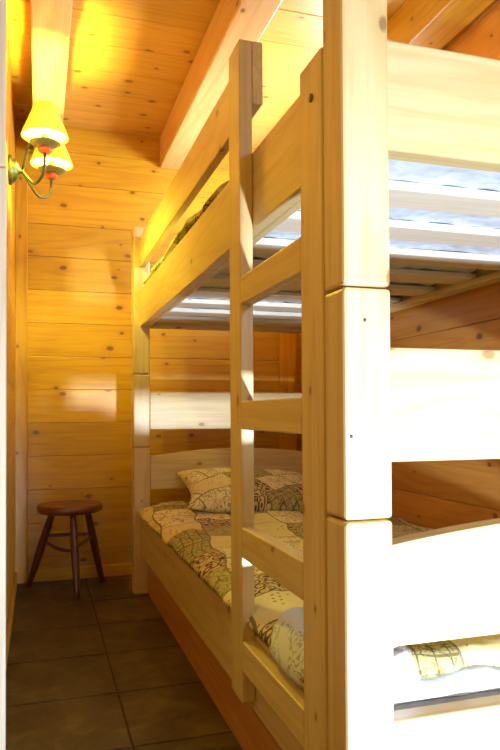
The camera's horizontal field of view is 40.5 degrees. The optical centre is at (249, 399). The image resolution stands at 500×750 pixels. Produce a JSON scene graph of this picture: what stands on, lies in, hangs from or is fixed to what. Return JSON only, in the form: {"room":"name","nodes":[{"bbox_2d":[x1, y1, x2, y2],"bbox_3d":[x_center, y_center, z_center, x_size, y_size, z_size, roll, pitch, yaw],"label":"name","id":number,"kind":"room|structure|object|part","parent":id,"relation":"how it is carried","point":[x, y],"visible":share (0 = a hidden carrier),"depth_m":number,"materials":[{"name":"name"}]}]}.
{"room":"bunk bedroom","nodes":[
{"label":"bunk bedroom","id":0,"kind":"room"},
{"bbox_2d":[6,6,15,626],"bbox_3d":[-0.998,-0.273,2.639,0.100,2.500,1.780,0,-1,-17],"label":"wall","id":1,"kind":"structure","parent":0,"point":[10,108],"depth_m":2.92,"materials":[{"name":"brown wood"}]},
{"bbox_2d":[6,572,16,669],"bbox_3d":[-0.942,0.896,2.645,0.013,0.062,1.707,0,-1,-17],"label":"baseboard","id":2,"kind":"structure","parent":1,"relation":"attached to","point":[14,589],"depth_m":2.72,"materials":[{"name":"brown wood"}]},
{"bbox_2d":[8,100,72,198],"bbox_3d":[-0.834,-0.979,2.716,0.256,0.285,0.457,0,-1,-17],"label":"wall lamp","id":3,"kind":"object","parent":1,"relation":"attached to","point":[44,129],"visible":1,"depth_m":2.64,"materials":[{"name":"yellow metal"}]},
{"bbox_3d":[-0.940,-0.920,2.723,0.060,0.118,0.118,0,-1,-17],"label":"plate","id":4,"kind":"part","parent":3,"relation":"part of","materials":[{"name":"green metal"}]},
{"bbox_3d":[-0.853,-0.937,2.654,0.023,0.200,0.209,1,-2,-44],"label":"arm","id":5,"kind":"part","parent":3,"relation":"part of","materials":[{"name":"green metal"}]},
{"bbox_3d":[-0.890,-0.935,2.803,0.040,0.202,0.163,-1,-1,32],"label":"arm","id":6,"kind":"part","parent":3,"relation":"part of","materials":[{"name":"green metal"}]},
{"bbox_3d":[-0.783,-1.062,2.587,0.177,0.124,0.177,0,-1,-17],"label":"lamp shade","id":7,"kind":"part","parent":3,"relation":"part of","materials":[{"name":"yellow fabric"}]},
{"bbox_3d":[-0.783,-0.971,2.585,0.116,0.016,0.116,0,-1,-17],"label":"drip dish","id":8,"kind":"part","parent":3,"relation":"part of","materials":[{"name":"gold metal"}]},
{"bbox_3d":[-0.839,-1.054,2.862,0.177,0.124,0.177,0,-1,-17],"label":"lamp shade","id":9,"kind":"part","parent":3,"relation":"part of","materials":[{"name":"yellow fabric"}]},
{"bbox_3d":[-0.838,-0.963,2.861,0.116,0.016,0.116,0,-1,-17],"label":"drip dish","id":10,"kind":"part","parent":3,"relation":"part of","materials":[{"name":"gold metal"}]},
{"bbox_2d":[6,575,241,749],"bbox_3d":[0.147,0.939,1.544,3.400,0.080,4.700,0,-1,-17],"label":"floor","id":11,"kind":"structure","parent":0,"point":[103,669],"depth_m":2.21,"materials":[{"name":"tile"}]},
{"bbox_2d":[26,500,103,598],"bbox_3d":[-0.894,0.726,3.309,0.385,0.429,0.345,0,-1,-17],"label":"stool","id":12,"kind":"object","parent":11,"relation":"on","point":[71,508],"visible":1,"depth_m":3.32,"materials":[{"name":"brown wood"}]},
{"bbox_3d":[-1.043,0.741,3.380,0.176,0.403,0.039,-1,-1,21],"label":"leg","id":13,"kind":"part","parent":12,"relation":"part of","materials":[{"name":"brown wood"}]},
{"bbox_3d":[-0.885,0.532,3.327,0.314,0.041,0.314,0,-1,-17],"label":"seat","id":14,"kind":"part","parent":12,"relation":"part of","materials":[{"name":"brown wood"}]},
{"bbox_3d":[-0.830,0.737,3.212,0.040,0.400,0.123,0,-1,-27],"label":"leg","id":15,"kind":"part","parent":12,"relation":"part of","materials":[{"name":"brown wood"}]},
{"bbox_3d":[-0.794,0.741,3.453,0.040,0.402,0.146,-1,-1,27],"label":"leg","id":16,"kind":"part","parent":12,"relation":"part of","materials":[{"name":"brown wood"}]},
{"bbox_2d":[131,0,499,749],"bbox_3d":[0.263,0.025,2.319,1.018,1.777,2.438,0,-1,-17],"label":"bunk bed","id":17,"kind":"object","parent":11,"relation":"on","point":[365,404],"visible":0.94,"depth_m":1.12,"materials":[{"name":"brown wood"}]},
{"bbox_3d":[-0.534,0.050,3.307,0.079,1.777,0.076,0,-1,-17],"label":"post","id":18,"kind":"part","parent":17,"relation":"part of","materials":[{"name":"brown wood"}]},
{"bbox_3d":[-0.252,-0.735,2.424,0.028,0.147,1.808,0,-1,-17],"label":"guard rail","id":19,"kind":"part","parent":17,"relation":"part of","materials":[{"name":"brown wood"}]},
{"bbox_3d":[-0.145,0.819,2.176,0.018,0.188,2.280,0,-1,-17],"label":"panel","id":20,"kind":"part","parent":17,"relation":"part of","materials":[{"name":"brown wood"}]},
{"bbox_3d":[-0.180,-0.464,2.193,0.028,0.178,2.280,0,-1,-17],"label":"rail","id":21,"kind":"part","parent":17,"relation":"part of","materials":[{"name":"brown wood"}]},
{"bbox_3d":[-0.174,0.635,2.171,0.028,0.177,2.280,0,-1,-17],"label":"rail","id":22,"kind":"part","parent":17,"relation":"part of","materials":[{"name":"brown wood"}]},
{"bbox_3d":[-0.081,0.342,3.431,0.858,0.192,0.035,0,-1,-17],"label":"headboard","id":23,"kind":"part","parent":17,"relation":"part of","materials":[{"name":"brown wood"}]},
{"bbox_2d":[170,159,499,319],"bbox_3d":[0.265,-0.484,2.328,0.916,0.151,2.277,0,-1,-17],"label":"mattress","id":24,"kind":"object","parent":17,"relation":"on","point":[398,170],"visible":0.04,"depth_m":1.62,"materials":[{"name":"white fabric"}]},
{"bbox_2d":[144,181,228,283],"bbox_3d":[0.138,-0.585,2.676,0.924,0.114,1.412,0,-1,-17],"label":"quilt","id":25,"kind":"object","parent":24,"relation":"on","point":[192,220],"visible":0.06,"depth_m":2.33,"materials":[{"name":"fabric"}]},
{"bbox_3d":[0.168,0.001,1.056,0.079,1.777,0.076,0,-1,-17],"label":"post","id":26,"kind":"part","parent":17,"relation":"part of","materials":[{"name":"brown wood"}]},
{"bbox_3d":[0.710,-0.464,2.470,0.028,0.178,2.280,0,-1,-17],"label":"rail","id":27,"kind":"part","parent":17,"relation":"part of","materials":[{"name":"brown wood"}]},
{"bbox_3d":[0.613,0.294,1.206,0.858,0.192,0.040,0,-1,-17],"label":"headboard","id":28,"kind":"part","parent":17,"relation":"part of","materials":[{"name":"brown wood"}]},
{"bbox_2d":[394,690,499,710],"bbox_3d":[0.271,0.611,2.306,0.895,0.191,2.263,0,-1,-17],"label":"mattress","id":29,"kind":"object","parent":17,"relation":"on","point":[496,692],"visible":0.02,"depth_m":1.15,"materials":[{"name":"white fabric"}]},
{"bbox_2d":[137,501,499,683],"bbox_3d":[0.237,0.511,2.314,0.946,0.089,2.222,0,-1,-17],"label":"quilt","id":30,"kind":"object","parent":29,"relation":"on","point":[201,539],"visible":0.33,"depth_m":2.02,"materials":[{"name":"fabric"}]},
{"bbox_2d":[177,467,302,513],"bbox_3d":[0.016,0.426,3.159,0.676,0.198,0.444,0,-1,-13],"label":"pillow","id":31,"kind":"object","parent":30,"relation":"on","point":[210,488],"visible":0.77,"depth_m":3.02,"materials":[{"name":"beige fabric"}]},
{"bbox_2d":[269,606,420,694],"bbox_3d":[0.175,0.466,1.309,0.233,0.102,0.395,0,-1,-17],"label":"blanket","id":32,"kind":"object","parent":30,"relation":"on","point":[287,637],"visible":0.2,"depth_m":1.25,"materials":[{"name":"fabric"}]},
{"bbox_2d":[394,665,499,704],"bbox_3d":[0.592,0.492,1.277,0.860,0.033,0.100,0,-1,-17],"label":"sheet","id":33,"kind":"object","parent":29,"relation":"on","point":[467,680],"visible":0.42,"depth_m":1.17,"materials":[{"name":"white fabric"}]},
{"bbox_2d":[27,126,300,570],"bbox_3d":[-0.476,-0.253,3.786,1.778,2.500,0.100,0,-1,-17],"label":"wall","id":34,"kind":"structure","parent":0,"point":[79,339],"depth_m":3.63,"materials":[{"name":"brown wood"}]},
{"bbox_2d":[15,119,27,583],"bbox_3d":[-1.183,-0.254,3.501,0.060,2.399,0.021,0,-1,-17],"label":"trim","id":35,"kind":"structure","parent":34,"relation":"attached to","point":[21,185],"depth_m":3.49,"materials":[{"name":"brown wood"}]},
{"bbox_2d":[27,563,131,581],"bbox_3d":[-0.491,0.914,3.696,1.377,0.062,0.013,0,-1,-17],"label":"baseboard","id":36,"kind":"structure","parent":34,"relation":"attached to","point":[42,575],"depth_m":3.57,"materials":[{"name":"brown wood"}]},
{"bbox_2d":[279,333,296,450],"bbox_3d":[0.218,-0.253,3.938,0.102,2.399,0.021,0,-1,-17],"label":"trim","id":37,"kind":"structure","parent":34,"relation":"attached to","point":[287,341],"depth_m":3.92,"materials":[{"name":"brown wood"}]},
{"bbox_2d":[6,0,405,147],"bbox_3d":[0.174,-1.553,1.464,3.600,0.100,4.974,0,-1,-17],"label":"ceiling","id":38,"kind":"structure","parent":0,"point":[130,61],"depth_m":2.91,"materials":[{"name":"brown wood"}]},
{"bbox_2d":[31,0,72,150],"bbox_3d":[-0.404,-1.413,1.429,0.133,0.173,4.489,0,-1,-17],"label":"ceiling beam","id":39,"kind":"structure","parent":38,"relation":"attached to","point":[50,19],"depth_m":2.51,"materials":[{"name":"brown wood"}]},
{"bbox_2d":[160,0,282,169],"bbox_3d":[0.229,-1.413,1.626,0.132,0.173,4.489,0,-1,-17],"label":"ceiling beam","id":40,"kind":"structure","parent":38,"relation":"attached to","point":[207,77],"depth_m":2.76,"materials":[{"name":"brown wood"}]},
{"bbox_2d":[387,0,494,49],"bbox_3d":[0.632,-1.396,2.578,0.142,0.173,2.909,0,-1,-17],"label":"ceiling beam","id":41,"kind":"structure","parent":38,"relation":"attached to","point":[425,23],"depth_m":2.42,"materials":[{"name":"brown wood"}]},
{"bbox_2d":[300,0,499,528],"bbox_3d":[0.774,-0.259,2.593,0.100,2.549,2.920,0,-1,-17],"label":"wall","id":42,"kind":"structure","parent":0,"point":[444,493],"depth_m":2.49,"materials":[{"name":"brown wood"}]},
{"bbox_3d":[-0.765,-0.319,0.376,0.962,2.500,2.760,0,-1,-17],"label":"wall","id":43,"kind":"structure","parent":0,"visible":0},
{"bbox_2d":[0,0,6,749],"bbox_3d":[-0.686,-0.291,1.766,0.096,2.399,0.028,0,-1,-17],"label":"trim","id":44,"kind":"structure","parent":43,"relation":"attached to","point":[3,171],"depth_m":1.76,"materials":[{"name":"white wood"}]}
]}

